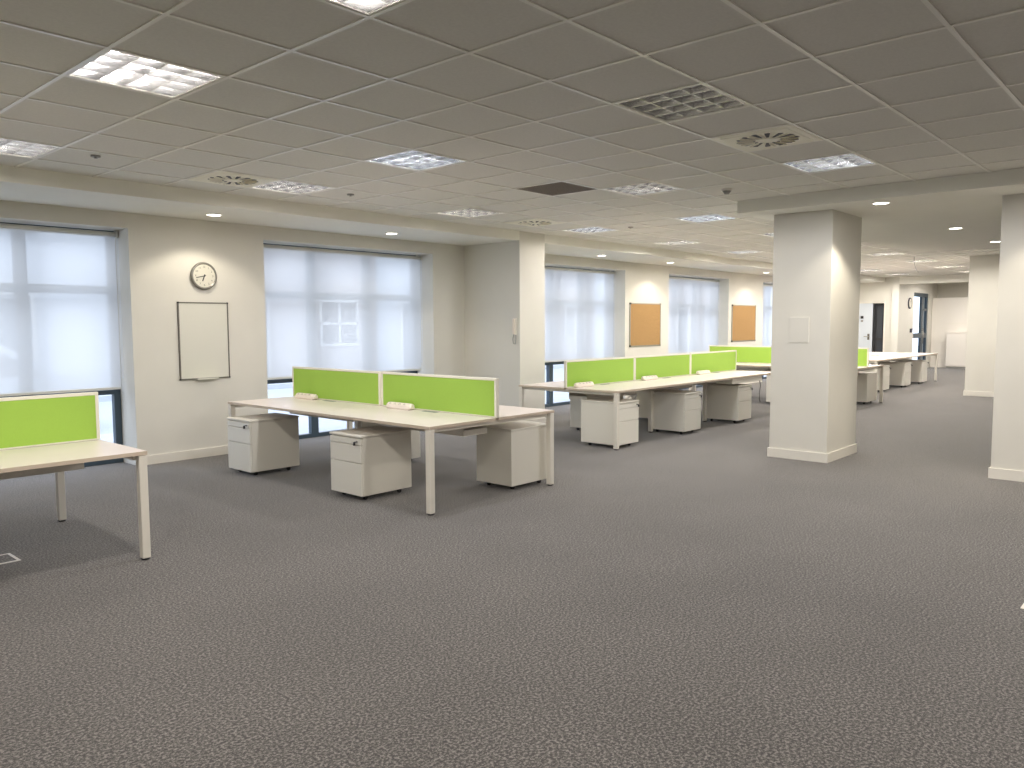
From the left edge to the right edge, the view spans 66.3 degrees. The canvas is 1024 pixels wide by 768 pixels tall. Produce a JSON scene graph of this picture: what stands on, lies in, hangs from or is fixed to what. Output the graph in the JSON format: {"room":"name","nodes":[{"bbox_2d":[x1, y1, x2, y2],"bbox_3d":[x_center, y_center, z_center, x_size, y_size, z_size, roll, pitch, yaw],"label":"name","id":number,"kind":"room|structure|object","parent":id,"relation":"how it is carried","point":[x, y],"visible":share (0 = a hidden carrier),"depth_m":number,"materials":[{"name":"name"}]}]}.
{"room":"open-plan office","nodes":[
{"label":"open-plan office","id":0,"kind":"room"},
{"bbox_2d":[0,200,772,464],"bbox_3d":[0.455,-0.954,13.605,0.450,2.813,29.300,4,6,42],"label":"wall","id":1,"kind":"structure","parent":0,"point":[162,413],"depth_m":9.06,"materials":[{"name":"paint"}]},
{"bbox_2d":[0,222,123,466],"bbox_3d":[-5.231,-0.314,7.574,0.070,2.520,2.720,4,6,42],"label":"window","id":2,"kind":"structure","parent":1,"relation":"in","point":[116,394],"depth_m":8.57,"materials":[{"name":"blue paint"}]},
{"bbox_2d":[0,223,123,396],"bbox_3d":[-5.125,-0.715,7.446,0.066,1.702,2.696,4,6,42],"label":"roller blind","id":3,"kind":"object","parent":2,"relation":"attached to","point":[59,327],"visible":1,"depth_m":7.97,"materials":[{"name":"white fabric"}]},
{"bbox_2d":[190,262,216,289],"bbox_3d":[-3.475,-1.217,8.831,0.040,0.312,0.312,4,6,42],"label":"wall clock","id":4,"kind":"object","parent":1,"relation":"attached to","point":[203,275],"visible":1,"depth_m":8.82,"materials":[{"name":"grey plastic"}]},
{"bbox_2d":[177,302,230,380],"bbox_3d":[-3.468,-0.489,8.864,0.078,0.872,0.596,4,6,42],"label":"whiteboard","id":5,"kind":"object","parent":1,"relation":"attached to","point":[203,327],"visible":1,"depth_m":8.87,"materials":[{"name":"white plastic"}]},
{"bbox_2d":[195,377,218,379],"bbox_3d":[-3.458,-0.062,8.890,0.058,0.016,0.250,4,6,42],"label":"tray","id":6,"kind":"object","parent":5,"relation":"on","point":[196,378],"depth_m":8.87,"materials":[{"name":"white"}]},
{"bbox_2d":[263,243,417,438],"bbox_3d":[-2.361,-0.574,10.759,0.070,2.520,2.730,4,6,42],"label":"window","id":7,"kind":"structure","parent":1,"relation":"in","point":[313,421],"depth_m":10.47,"materials":[{"name":"blue paint"}]},
{"bbox_2d":[263,244,422,379],"bbox_3d":[-2.255,-0.975,10.630,0.066,1.702,2.706,4,6,42],"label":"roller blind","id":8,"kind":"object","parent":7,"relation":"attached to","point":[325,308],"visible":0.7,"depth_m":10.55,"materials":[{"name":"white fabric"}]},
{"bbox_2d":[0,165,884,282],"bbox_3d":[0.966,-2.297,12.900,1.120,0.232,29.100,4,6,42],"label":"ceiling bulkhead","id":9,"kind":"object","parent":1,"relation":"attached to","point":[26,185],"depth_m":8.69,"materials":[{"name":"paint"}]},
{"bbox_2d":[205,214,221,215],"bbox_3d":[-3.187,-1.809,8.375,0.170,0.012,0.170,4,6,42],"label":"recessed light","id":10,"kind":"object","parent":9,"relation":"in","point":[205,214],"visible":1,"depth_m":8.35,"materials":[{"name":"white"}]},
{"bbox_2d":[147,380,761,464],"bbox_3d":[0.984,0.442,13.107,1.135,0.100,29.100,4,6,42],"label":"baseboard","id":11,"kind":"structure","parent":1,"relation":"attached to","point":[220,450],"depth_m":8.84,"materials":[{"name":"white paint"}]},
{"bbox_2d":[545,266,609,406],"bbox_3d":[0.983,-0.877,14.470,0.070,2.520,2.720,4,6,42],"label":"window","id":12,"kind":"structure","parent":1,"relation":"in","point":[549,365],"depth_m":14.18,"materials":[{"name":"blue paint"}]},
{"bbox_2d":[545,266,614,361],"bbox_3d":[1.090,-1.278,14.342,0.066,1.702,2.696,4,6,42],"label":"roller blind","id":13,"kind":"object","parent":12,"relation":"attached to","point":[579,303],"visible":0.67,"depth_m":14.46,"materials":[{"name":"white fabric"}]},
{"bbox_2d":[629,303,660,346],"bbox_3d":[2.680,-1.189,15.714,0.026,0.867,1.142,4,6,42],"label":"cork board","id":14,"kind":"object","parent":1,"relation":"attached to","point":[644,318],"visible":1,"depth_m":15.69,"materials":[{"name":"brown wood"}]},
{"bbox_2d":[671,276,713,389],"bbox_3d":[3.876,-1.139,17.681,0.070,2.520,2.700,4,6,42],"label":"window","id":15,"kind":"structure","parent":1,"relation":"in","point":[697,386],"depth_m":18.01,"materials":[{"name":"blue paint"}]},
{"bbox_2d":[668,276,719,353],"bbox_3d":[3.983,-1.540,17.552,0.066,1.702,2.676,4,6,42],"label":"roller blind","id":16,"kind":"object","parent":15,"relation":"attached to","point":[693,302],"visible":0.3,"depth_m":17.60,"materials":[{"name":"white fabric"}]},
{"bbox_2d":[731,304,755,341],"bbox_3d":[5.620,-1.473,18.976,0.026,0.882,1.282,4,6,42],"label":"cork board","id":17,"kind":"object","parent":1,"relation":"attached to","point":[743,324],"visible":1,"depth_m":18.96,"materials":[{"name":"brown wood"}]},
{"bbox_2d":[762,284,772,345],"bbox_3d":[7.030,-1.816,20.934,0.066,1.702,2.676,4,6,42],"label":"roller blind","id":18,"kind":"object","parent":1,"relation":"attached to","point":[767,288],"visible":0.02,"depth_m":20.52,"materials":[{"name":"white fabric"}]},
{"bbox_2d":[0,367,1023,767],"bbox_3d":[7.252,0.744,10.249,15.200,0.120,33.200,4,6,42],"label":"floor","id":19,"kind":"structure","parent":0,"point":[700,598],"depth_m":4.14,"materials":[{"name":"carpet"}]},
{"bbox_2d":[0,553,20,564],"bbox_3d":[-3.324,1.135,5.037,0.230,0.004,0.230,4,6,42],"label":"box","id":20,"kind":"object","parent":19,"relation":"on","point":[4,558],"visible":1,"depth_m":5.07,"materials":[{"name":"white"}]},
{"bbox_2d":[0,440,150,559],"bbox_3d":[-3.947,0.835,4.394,1.550,0.708,3.117,4,6,42],"label":"desk","id":21,"kind":"object","parent":19,"relation":"on","point":[57,459],"visible":0.84,"depth_m":5.01,"materials":[{"name":"laminate"}]},
{"bbox_2d":[0,463,83,479],"bbox_3d":[-3.394,0.532,4.990,0.294,0.145,1.140,4,6,42],"label":"cable tray","id":22,"kind":"object","parent":21,"relation":"on","point":[39,471],"depth_m":5.13,"materials":[{"name":"white metal"}]},
{"bbox_2d":[0,392,99,449],"bbox_3d":[-3.426,0.268,4.943,0.034,0.336,1.540,4,6,42],"label":"screen","id":23,"kind":"object","parent":21,"relation":"attached to","point":[38,420],"visible":1,"depth_m":5.26,"materials":[{"name":"green fabric"}]},
{"bbox_2d":[227,413,299,474],"bbox_3d":[-2.569,0.617,8.055,0.448,0.564,0.599,4,6,42],"label":"drawer pedestal","id":24,"kind":"object","parent":19,"relation":"on","point":[257,443],"visible":1,"depth_m":7.90,"materials":[{"name":"silver metal"}]},
{"bbox_2d":[329,425,411,499],"bbox_3d":[-1.263,0.696,6.953,0.448,0.564,0.599,4,6,42],"label":"drawer pedestal","id":25,"kind":"object","parent":19,"relation":"on","point":[366,461],"visible":1,"depth_m":6.79,"materials":[{"name":"silver metal"}]},
{"bbox_2d":[354,421,419,461],"bbox_3d":[-1.341,0.573,8.538,0.448,0.564,0.599,4,6,42],"label":"drawer pedestal","id":26,"kind":"object","parent":19,"relation":"on","point":[415,435],"visible":0.07,"depth_m":8.52,"materials":[{"name":"silver metal"}]},
{"bbox_2d":[228,396,553,515],"bbox_3d":[-1.288,0.563,7.747,3.127,0.708,1.550,4,6,42],"label":"desk","id":27,"kind":"object","parent":19,"relation":"on","point":[431,422],"visible":0.61,"depth_m":7.06,"materials":[{"name":"laminate"}]},
{"bbox_2d":[295,393,317,399],"bbox_3d":[-2.219,0.131,8.456,0.360,0.059,0.080,4,6,42],"label":"module","id":28,"kind":"object","parent":27,"relation":"on","point":[308,396],"visible":1,"depth_m":8.40,"materials":[{"name":"beige plastic"}]},
{"bbox_2d":[290,412,353,421],"bbox_3d":[-1.909,0.270,8.283,1.145,0.145,0.294,4,6,42],"label":"cable tray","id":29,"kind":"object","parent":27,"relation":"on","point":[290,412],"depth_m":8.15,"materials":[{"name":"white metal"}]},
{"bbox_2d":[292,366,381,405],"bbox_3d":[-1.860,0.007,8.224,1.540,0.336,0.034,4,6,42],"label":"screen","id":30,"kind":"object","parent":27,"relation":"attached to","point":[343,385],"visible":0.96,"depth_m":8.14,"materials":[{"name":"green fabric"}]},
{"bbox_2d":[386,402,414,409],"bbox_3d":[-1.058,0.206,7.416,0.360,0.059,0.080,4,6,42],"label":"module","id":31,"kind":"object","parent":27,"relation":"on","point":[394,405],"visible":1,"depth_m":7.37,"materials":[{"name":"white plastic"}]},
{"bbox_2d":[380,424,486,436],"bbox_3d":[-0.745,0.345,7.240,1.145,0.145,0.294,4,6,42],"label":"cable tray","id":32,"kind":"object","parent":27,"relation":"on","point":[477,430],"depth_m":6.91,"materials":[{"name":"white metal"}]},
{"bbox_2d":[381,371,498,417],"bbox_3d":[-0.696,0.082,7.181,1.540,0.336,0.034,4,6,42],"label":"screen","id":33,"kind":"object","parent":27,"relation":"attached to","point":[476,396],"visible":1,"depth_m":7.09,"materials":[{"name":"green fabric"}]},
{"bbox_2d":[464,231,544,419],"bbox_3d":[-0.117,-0.812,11.799,1.120,2.813,0.560,4,6,42],"label":"wall pier","id":34,"kind":"object","parent":19,"relation":"on","point":[504,281],"visible":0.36,"depth_m":11.48,"materials":[{"name":"paint"}]},
{"bbox_2d":[512,318,516,343],"bbox_3d":[0.030,-0.757,11.262,0.060,0.375,0.045,4,6,42],"label":"handset","id":35,"kind":"object","parent":34,"relation":"attached to","point":[514,320],"visible":1,"depth_m":11.24,"materials":[{"name":"white plastic"}]},
{"bbox_2d":[476,420,545,488],"bbox_3d":[0.029,0.658,7.364,0.448,0.564,0.599,4,6,42],"label":"drawer pedestal","id":36,"kind":"object","parent":19,"relation":"on","point":[512,454],"visible":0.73,"depth_m":7.16,"materials":[{"name":"silver metal"}]},
{"bbox_2d":[570,397,613,429],"bbox_3d":[1.158,0.368,11.043,0.599,0.564,0.448,4,6,42],"label":"drawer pedestal","id":37,"kind":"object","parent":19,"relation":"on","point":[575,405],"visible":0.19,"depth_m":10.99,"materials":[{"name":"silver metal"}]},
{"bbox_2d":[581,397,639,445],"bbox_3d":[1.217,0.476,9.637,0.599,0.564,0.448,4,6,42],"label":"drawer pedestal","id":38,"kind":"object","parent":19,"relation":"on","point":[597,414],"visible":0.93,"depth_m":9.50,"materials":[{"name":"silver metal"}]},
{"bbox_2d":[519,370,770,449],"bbox_3d":[2.207,0.258,11.477,1.550,0.708,4.617,4,6,42],"label":"desk","id":39,"kind":"object","parent":19,"relation":"on","point":[617,390],"depth_m":10.42,"materials":[{"name":"laminate"}]},
{"bbox_2d":[574,381,593,387],"bbox_3d":[0.909,0.005,9.889,0.080,0.059,0.360,4,6,42],"label":"module","id":40,"kind":"object","parent":39,"relation":"on","point":[590,383],"visible":1,"depth_m":9.84,"materials":[{"name":"white plastic"}]},
{"bbox_2d":[564,356,634,387],"bbox_3d":[1.172,-0.168,10.299,0.034,0.336,1.540,4,6,42],"label":"screen","id":41,"kind":"object","parent":39,"relation":"attached to","point":[617,369],"visible":1,"depth_m":10.26,"materials":[{"name":"green fabric"}]},
{"bbox_2d":[569,391,635,399],"bbox_3d":[1.210,0.095,10.353,0.294,0.145,1.120,4,6,42],"label":"cable tray","id":42,"kind":"object","parent":39,"relation":"on","point":[575,396],"depth_m":10.05,"materials":[{"name":"white metal"}]},
{"bbox_2d":[641,375,657,380],"bbox_3d":[1.938,-0.088,11.031,0.080,0.059,0.360,4,6,42],"label":"module","id":43,"kind":"object","parent":39,"relation":"on","point":[652,377],"visible":1,"depth_m":10.97,"materials":[{"name":"white plastic"}]},
{"bbox_2d":[634,353,690,380],"bbox_3d":[2.208,-0.262,11.448,0.034,0.336,1.540,4,6,42],"label":"screen","id":44,"kind":"object","parent":39,"relation":"attached to","point":[666,365],"visible":1,"depth_m":11.42,"materials":[{"name":"green fabric"}]},
{"bbox_2d":[640,384,691,391],"bbox_3d":[2.240,0.002,11.495,0.294,0.145,1.120,4,6,42],"label":"cable tray","id":45,"kind":"object","parent":39,"relation":"on","point":[690,385],"depth_m":11.41,"materials":[{"name":"white metal"}]},
{"bbox_2d":[696,370,709,374],"bbox_3d":[2.973,-0.182,12.181,0.080,0.059,0.360,4,6,42],"label":"module","id":46,"kind":"object","parent":39,"relation":"on","point":[702,372],"visible":1,"depth_m":12.11,"materials":[{"name":"white plastic"}]},
{"bbox_2d":[692,381,715,384],"bbox_3d":[3.268,-0.091,12.637,0.294,0.145,1.120,4,6,42],"label":"cable tray","id":47,"kind":"object","parent":39,"relation":"on","point":[714,381],"depth_m":12.23,"materials":[{"name":"white metal"}]},
{"bbox_2d":[690,350,736,374],"bbox_3d":[3.244,-0.355,12.597,0.034,0.336,1.540,4,6,42],"label":"screen","id":48,"kind":"object","parent":39,"relation":"attached to","point":[714,361],"visible":1,"depth_m":12.57,"materials":[{"name":"green fabric"}]},
{"bbox_2d":[716,376,761,383],"bbox_3d":[3.453,-0.069,11.893,0.268,0.074,0.980,4,6,42],"label":"tray","id":49,"kind":"object","parent":39,"relation":"on","point":[735,379],"depth_m":11.64,"materials":[{"name":"white"}]},
{"bbox_2d":[631,389,676,417],"bbox_3d":[2.187,0.275,12.185,0.599,0.564,0.448,4,6,42],"label":"drawer pedestal","id":50,"kind":"object","parent":19,"relation":"on","point":[642,397],"visible":0.17,"depth_m":12.05,"materials":[{"name":"silver metal"}]},
{"bbox_2d":[653,389,701,433],"bbox_3d":[2.263,0.382,10.797,0.599,0.564,0.448,4,6,42],"label":"drawer pedestal","id":51,"kind":"object","parent":19,"relation":"on","point":[673,410],"visible":1,"depth_m":10.62,"materials":[{"name":"silver metal"}]},
{"bbox_2d":[707,383,752,422],"bbox_3d":[3.315,0.286,11.965,0.599,0.564,0.448,4,6,42],"label":"drawer pedestal","id":52,"kind":"object","parent":19,"relation":"on","point":[724,401],"visible":0.98,"depth_m":11.80,"materials":[{"name":"silver metal"}]},
{"bbox_2d":[766,375,770,401],"bbox_3d":[5.011,0.086,14.452,0.448,0.564,0.599,4,6,42],"label":"drawer pedestal","id":53,"kind":"object","parent":19,"relation":"on","point":[768,382],"visible":0.17,"depth_m":14.38,"materials":[{"name":"silver metal"}]},
{"bbox_2d":[689,363,883,402],"bbox_3d":[5.199,-0.031,15.029,3.177,0.708,1.550,4,6,42],"label":"desk","id":54,"kind":"object","parent":19,"relation":"on","point":[739,366],"visible":0.23,"depth_m":14.56,"materials":[{"name":"laminate"}]},
{"bbox_2d":[709,345,770,363],"bbox_3d":[4.608,-0.589,15.529,1.540,0.336,0.034,4,6,42],"label":"screen","id":55,"kind":"object","parent":54,"relation":"attached to","point":[745,354],"visible":0.45,"depth_m":15.44,"materials":[{"name":"green fabric"}]},
{"bbox_2d":[736,367,770,371],"bbox_3d":[4.569,-0.325,15.572,1.170,0.145,0.294,4,6,42],"label":"cable tray","id":56,"kind":"object","parent":54,"relation":"on","point":[737,368],"depth_m":15.27,"materials":[{"name":"white metal"}]},
{"bbox_2d":[858,348,868,366],"bbox_3d":[5.784,-0.513,14.476,1.540,0.336,0.034,4,6,42],"label":"screen","id":57,"kind":"object","parent":54,"relation":"attached to","point":[863,353],"visible":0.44,"depth_m":14.01,"materials":[{"name":"green fabric"}]},
{"bbox_2d":[767,209,861,462],"bbox_3d":[3.427,-0.534,8.844,0.670,2.681,0.930,4,6,42],"label":"column","id":58,"kind":"structure","parent":19,"relation":"on","point":[817,254],"depth_m":8.53,"materials":[{"name":"paint"}]},
{"bbox_2d":[790,317,808,342],"bbox_3d":[3.120,-0.586,8.504,0.210,0.280,0.008,4,6,42],"label":"access panel","id":59,"kind":"object","parent":58,"relation":"attached to","point":[799,326],"visible":1,"depth_m":8.50,"materials":[{"name":"paint"}]},
{"bbox_2d":[857,372,877,403],"bbox_3d":[6.477,0.068,14.587,0.448,0.564,0.599,4,6,42],"label":"drawer pedestal","id":60,"kind":"object","parent":19,"relation":"on","point":[866,381],"visible":0.46,"depth_m":14.31,"materials":[{"name":"silver metal"}]},
{"bbox_2d":[858,365,890,391],"bbox_3d":[7.839,-0.124,16.985,0.599,0.564,0.448,4,6,42],"label":"drawer pedestal","id":61,"kind":"object","parent":19,"relation":"on","point":[887,368],"visible":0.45,"depth_m":16.79,"materials":[{"name":"silver metal"}]},
{"bbox_2d":[880,362,911,386],"bbox_3d":[8.908,-0.221,18.172,0.599,0.564,0.448,4,6,42],"label":"drawer pedestal","id":62,"kind":"object","parent":19,"relation":"on","point":[900,375],"visible":0.82,"depth_m":17.97,"materials":[{"name":"silver metal"}]},
{"bbox_2d":[869,352,937,393],"bbox_3d":[8.595,-0.321,18.566,1.550,0.708,4.757,4,6,42],"label":"desk","id":63,"kind":"object","parent":19,"relation":"on","point":[875,358],"visible":0.44,"depth_m":18.81,"materials":[{"name":"laminate"}]},
{"bbox_2d":[898,359,928,383],"bbox_3d":[9.830,-0.304,19.195,0.599,0.564,0.448,4,6,42],"label":"drawer pedestal","id":64,"kind":"object","parent":19,"relation":"on","point":[918,372],"visible":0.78,"depth_m":18.96,"materials":[{"name":"silver metal"}]},
{"bbox_2d":[930,297,967,367],"bbox_3d":[15.748,-1.586,24.359,4.790,2.270,0.598,4,6,42],"label":"wall","id":65,"kind":"structure","parent":19,"relation":"on","point":[948,314],"depth_m":25.48,"materials":[{"name":"white paint"}]},
{"bbox_2d":[945,332,966,368],"bbox_3d":[14.740,-1.046,24.631,1.920,1.160,0.416,4,6,42],"label":"base cabinet","id":66,"kind":"object","parent":19,"relation":"on","point":[955,341],"visible":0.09,"depth_m":24.94,"materials":[{"name":"white"}]},
{"bbox_2d":[963,254,999,396],"bbox_3d":[9.821,-1.175,15.882,0.900,2.813,0.910,4,6,42],"label":"column","id":67,"kind":"structure","parent":19,"relation":"on","point":[983,269],"depth_m":15.67,"materials":[{"name":"paint"}]},
{"bbox_2d":[988,193,1023,481],"bbox_3d":[5.232,-0.437,7.481,0.920,2.681,0.930,4,6,42],"label":"column","id":68,"kind":"structure","parent":19,"relation":"on","point":[1007,450],"depth_m":7.37,"materials":[{"name":"paint"}]},
{"bbox_2d":[0,0,1023,277],"bbox_3d":[7.796,-2.076,9.475,13.730,0.007,33.600,4,6,42],"label":"ceiling","id":69,"kind":"structure","parent":0,"point":[525,93],"depth_m":4.63,"materials":[{"name":"tile"}]},
{"bbox_2d":[0,138,58,157],"bbox_3d":[-3.710,-1.782,5.707,0.576,0.104,0.576,4,6,42],"label":"ceiling light","id":70,"kind":"object","parent":69,"relation":"attached to","point":[8,147],"visible":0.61,"depth_m":5.86,"materials":[{"name":"white plastic"}]},
{"bbox_2d":[90,155,100,158],"bbox_3d":[-3.211,-1.751,6.042,0.070,0.022,0.070,4,6,42],"label":"sprinkler","id":71,"kind":"object","parent":69,"relation":"attached to","point":[93,156],"visible":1,"depth_m":6.03,"materials":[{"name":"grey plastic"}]},
{"bbox_2d":[66,50,223,97],"bbox_3d":[-1.925,-1.667,4.107,0.576,0.104,0.576,4,6,42],"label":"ceiling light","id":72,"kind":"object","parent":69,"relation":"attached to","point":[114,68],"visible":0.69,"depth_m":4.16,"materials":[{"name":"white plastic"}]},
{"bbox_2d":[187,171,277,187],"bbox_3d":[-2.507,-1.831,7.046,0.578,0.022,0.578,4,6,42],"label":"ceiling vent","id":73,"kind":"object","parent":69,"relation":"in","point":[219,177],"visible":1,"depth_m":7.00,"materials":[{"name":"beige metal"}]},
{"bbox_2d":[250,180,331,194],"bbox_3d":[-2.107,-1.928,7.487,0.576,0.104,0.576,4,6,42],"label":"ceiling light","id":74,"kind":"object","parent":69,"relation":"attached to","point":[279,186],"visible":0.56,"depth_m":7.56,"materials":[{"name":"white"}]},
{"bbox_2d":[326,0,403,15],"bbox_3d":[-0.586,-1.580,2.908,0.576,0.104,0.576,4,6,42],"label":"ceiling light","id":75,"kind":"object","parent":69,"relation":"attached to","point":[367,7],"visible":1,"depth_m":3.25,"materials":[{"name":"white"}]},
{"bbox_2d":[368,150,465,170],"bbox_3d":[-0.767,-1.841,6.287,0.576,0.104,0.576,4,6,42],"label":"ceiling light","id":76,"kind":"object","parent":69,"relation":"attached to","point":[414,160],"visible":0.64,"depth_m":6.36,"materials":[{"name":"white"}]},
{"bbox_2d":[438,208,501,217],"bbox_3d":[-0.503,-2.073,9.266,0.576,0.104,0.576,4,6,42],"label":"ceiling light","id":77,"kind":"object","parent":69,"relation":"attached to","point":[469,213],"visible":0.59,"depth_m":9.35,"materials":[{"name":"white metal"}]},
{"bbox_2d":[505,219,563,226],"bbox_3d":[0.299,-2.086,10.161,0.578,0.022,0.578,4,6,42],"label":"ceiling vent","id":78,"kind":"object","parent":69,"relation":"in","point":[532,222],"visible":1,"depth_m":10.10,"materials":[{"name":"white metal"}]},
{"bbox_2d":[519,182,595,195],"bbox_3d":[0.435,-1.917,7.624,0.578,0.038,0.578,4,6,42],"label":"ceiling vent","id":79,"kind":"object","parent":69,"relation":"in","point":[558,188],"visible":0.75,"depth_m":7.64,"materials":[{"name":"grey metal"}]},
{"bbox_2d":[562,227,617,233],"bbox_3d":[1.101,-2.218,11.046,0.576,0.104,0.576,4,6,42],"label":"ceiling light","id":80,"kind":"object","parent":69,"relation":"attached to","point":[592,229],"visible":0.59,"depth_m":11.13,"materials":[{"name":"white"}]},
{"bbox_2d":[603,182,682,195],"bbox_3d":[1.283,-1.958,7.667,0.576,0.104,0.576,4,6,42],"label":"ceiling light","id":81,"kind":"object","parent":69,"relation":"attached to","point":[646,188],"visible":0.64,"depth_m":7.74,"materials":[{"name":"white"}]},
{"bbox_2d":[658,240,697,244],"bbox_3d":[2.704,-2.364,12.826,0.576,0.104,0.576,4,6,42],"label":"ceiling light","id":82,"kind":"object","parent":69,"relation":"attached to","point":[683,241],"visible":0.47,"depth_m":12.91,"materials":[{"name":"white"}]},
{"bbox_2d":[617,84,746,121],"bbox_3d":[1.018,-1.726,4.688,0.576,0.104,0.576,4,6,42],"label":"ceiling light","id":83,"kind":"object","parent":69,"relation":"attached to","point":[701,99],"visible":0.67,"depth_m":4.75,"materials":[{"name":"white metal"}]},
{"bbox_2d":[676,214,735,222],"bbox_3d":[2.440,-2.132,9.846,0.576,0.104,0.576,4,6,42],"label":"ceiling light","id":84,"kind":"object","parent":69,"relation":"attached to","point":[715,217],"visible":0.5,"depth_m":9.92,"materials":[{"name":"white metal"}]},
{"bbox_2d":[721,188,732,193],"bbox_3d":[2.110,-1.890,7.695,0.110,0.050,0.110,4,6,42],"label":"sensor","id":85,"kind":"object","parent":69,"relation":"attached to","point":[724,190],"visible":1,"depth_m":7.66,"materials":[{"name":"white plastic"}]},
{"bbox_2d":[723,250,760,253],"bbox_3d":[4.308,-2.509,14.605,0.576,0.104,0.576,4,6,42],"label":"ceiling light","id":86,"kind":"object","parent":69,"relation":"attached to","point":[749,251],"visible":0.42,"depth_m":14.72,"materials":[{"name":"white"}]},
{"bbox_2d":[760,233,773,236],"bbox_3d":[4.044,-2.277,11.626,0.576,0.104,0.576,4,6,42],"label":"ceiling light","id":87,"kind":"object","parent":69,"relation":"attached to","point":[767,234],"visible":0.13,"depth_m":11.78,"materials":[{"name":"white"}]},
{"bbox_2d":[712,125,822,151],"bbox_3d":[1.820,-1.738,5.582,0.578,0.022,0.578,4,6,42],"label":"ceiling vent","id":88,"kind":"object","parent":69,"relation":"in","point":[787,135],"visible":1,"depth_m":5.54,"materials":[{"name":"beige metal"}]},
{"bbox_2d":[783,153,875,172],"bbox_3d":[2.622,-1.871,6.467,0.576,0.104,0.576,4,6,42],"label":"ceiling light","id":89,"kind":"object","parent":69,"relation":"attached to","point":[848,160],"visible":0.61,"depth_m":6.53,"materials":[{"name":"white"}]},
{"bbox_2d":[737,168,1023,251],"bbox_3d":[8.398,-1.916,7.526,10.120,0.232,6.584,4,6,42],"label":"ceiling bulkhead","id":90,"kind":"structure","parent":69,"relation":"attached to","point":[919,215],"depth_m":8.19,"materials":[{"name":"paint"}]},
{"bbox_2d":[872,202,890,204],"bbox_3d":[3.658,-1.794,7.764,0.170,0.012,0.170,4,6,42],"label":"recessed light","id":91,"kind":"object","parent":90,"relation":"attached to","point":[874,203],"visible":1,"depth_m":7.78,"materials":[{"name":"white"}]},
{"bbox_2d":[867,252,901,255],"bbox_3d":[7.251,-2.568,15.185,0.576,0.104,0.576,4,6,42],"label":"ceiling light","id":92,"kind":"object","parent":69,"relation":"attached to","point":[897,253],"visible":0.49,"depth_m":15.31,"materials":[{"name":"white"}]},
{"bbox_2d":[904,260,935,262],"bbox_3d":[8.855,-2.713,16.965,0.576,0.104,0.576,4,6,42],"label":"ceiling light","id":93,"kind":"object","parent":69,"relation":"attached to","point":[918,260],"visible":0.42,"depth_m":17.11,"materials":[{"name":"white"}]},
{"bbox_2d":[937,266,963,267],"bbox_3d":[10.458,-2.858,18.744,0.576,0.104,0.576,4,6,42],"label":"ceiling light","id":94,"kind":"object","parent":69,"relation":"attached to","point":[941,266],"visible":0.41,"depth_m":18.82,"materials":[{"name":"white plastic"}]},
{"bbox_2d":[872,303,878,364],"bbox_3d":[11.130,-1.844,24.445,1.800,2.813,1.150,4,6,42],"label":"wall","id":95,"kind":"structure","parent":0,"point":[873,303],"depth_m":24.85,"materials":[{"name":"beige paint"}]},
{"bbox_2d":[859,277,901,361],"bbox_3d":[10.888,-1.784,23.690,1.550,2.813,0.300,4,6,42],"label":"wall","id":96,"kind":"structure","parent":0,"point":[889,291],"depth_m":23.28,"materials":[{"name":"paint"}]},
{"bbox_2d":[858,303,872,364],"bbox_3d":[10.633,-1.424,23.898,0.650,2.055,0.106,4,6,42],"label":"door","id":97,"kind":"structure","parent":96,"relation":"in","point":[865,309],"depth_m":23.78,"materials":[{"name":"white paint"}]},
{"bbox_2d":[859,302,884,351],"bbox_3d":[10.812,-1.433,23.848,1.040,2.090,0.210,4,6,42],"label":"trim","id":98,"kind":"structure","parent":96,"relation":"attached to","point":[860,302],"depth_m":23.43,"materials":[{"name":"white paint"}]},
{"bbox_2d":[874,303,883,364],"bbox_3d":[11.065,-1.399,23.616,0.290,2.045,0.060,4,6,42],"label":"door","id":99,"kind":"structure","parent":96,"relation":"in","point":[879,308],"depth_m":23.60,"materials":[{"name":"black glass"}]},
{"bbox_2d":[899,274,968,283],"bbox_3d":[16.368,-2.775,18.671,13.200,0.313,0.300,4,6,42],"label":"trim","id":100,"kind":"structure","parent":96,"relation":"attached to","point":[959,278],"depth_m":22.33,"materials":[{"name":"paint"}]},
{"bbox_2d":[900,283,937,367],"bbox_3d":[12.793,-1.879,24.798,0.200,2.813,3.900,4,6,42],"label":"wall","id":101,"kind":"structure","parent":0,"point":[908,290],"depth_m":24.08,"materials":[{"name":"paint"}]},
{"bbox_2d":[908,298,911,308],"bbox_3d":[12.078,-2.452,23.777,0.042,0.340,0.340,4,6,42],"label":"wall clock","id":102,"kind":"object","parent":101,"relation":"attached to","point":[909,299],"visible":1,"depth_m":23.73,"materials":[{"name":"grey"}]},
{"bbox_2d":[913,293,927,359],"bbox_3d":[12.937,-1.679,24.887,0.135,2.400,1.700,4,6,42],"label":"door","id":103,"kind":"structure","parent":101,"relation":"in","point":[921,335],"depth_m":25.08,"materials":[{"name":"blue paint"}]},
{"bbox_2d":[937,282,968,297],"bbox_3d":[19.073,-1.685,21.919,13.400,2.813,0.200,4,6,42],"label":"wall","id":104,"kind":"structure","parent":0,"point":[944,290],"depth_m":25.79,"materials":[{"name":"paint"}]},
{"label":"outside","id":105,"kind":"structure","parent":0,"visible":0},
{"bbox_2d":[98,346,917,442],"bbox_3d":[-15.636,-0.850,34.249,51.000,0.270,90.000,4,6,42],"label":"ground","id":106,"kind":"structure","parent":105,"point":[276,390],"depth_m":15.92,"materials":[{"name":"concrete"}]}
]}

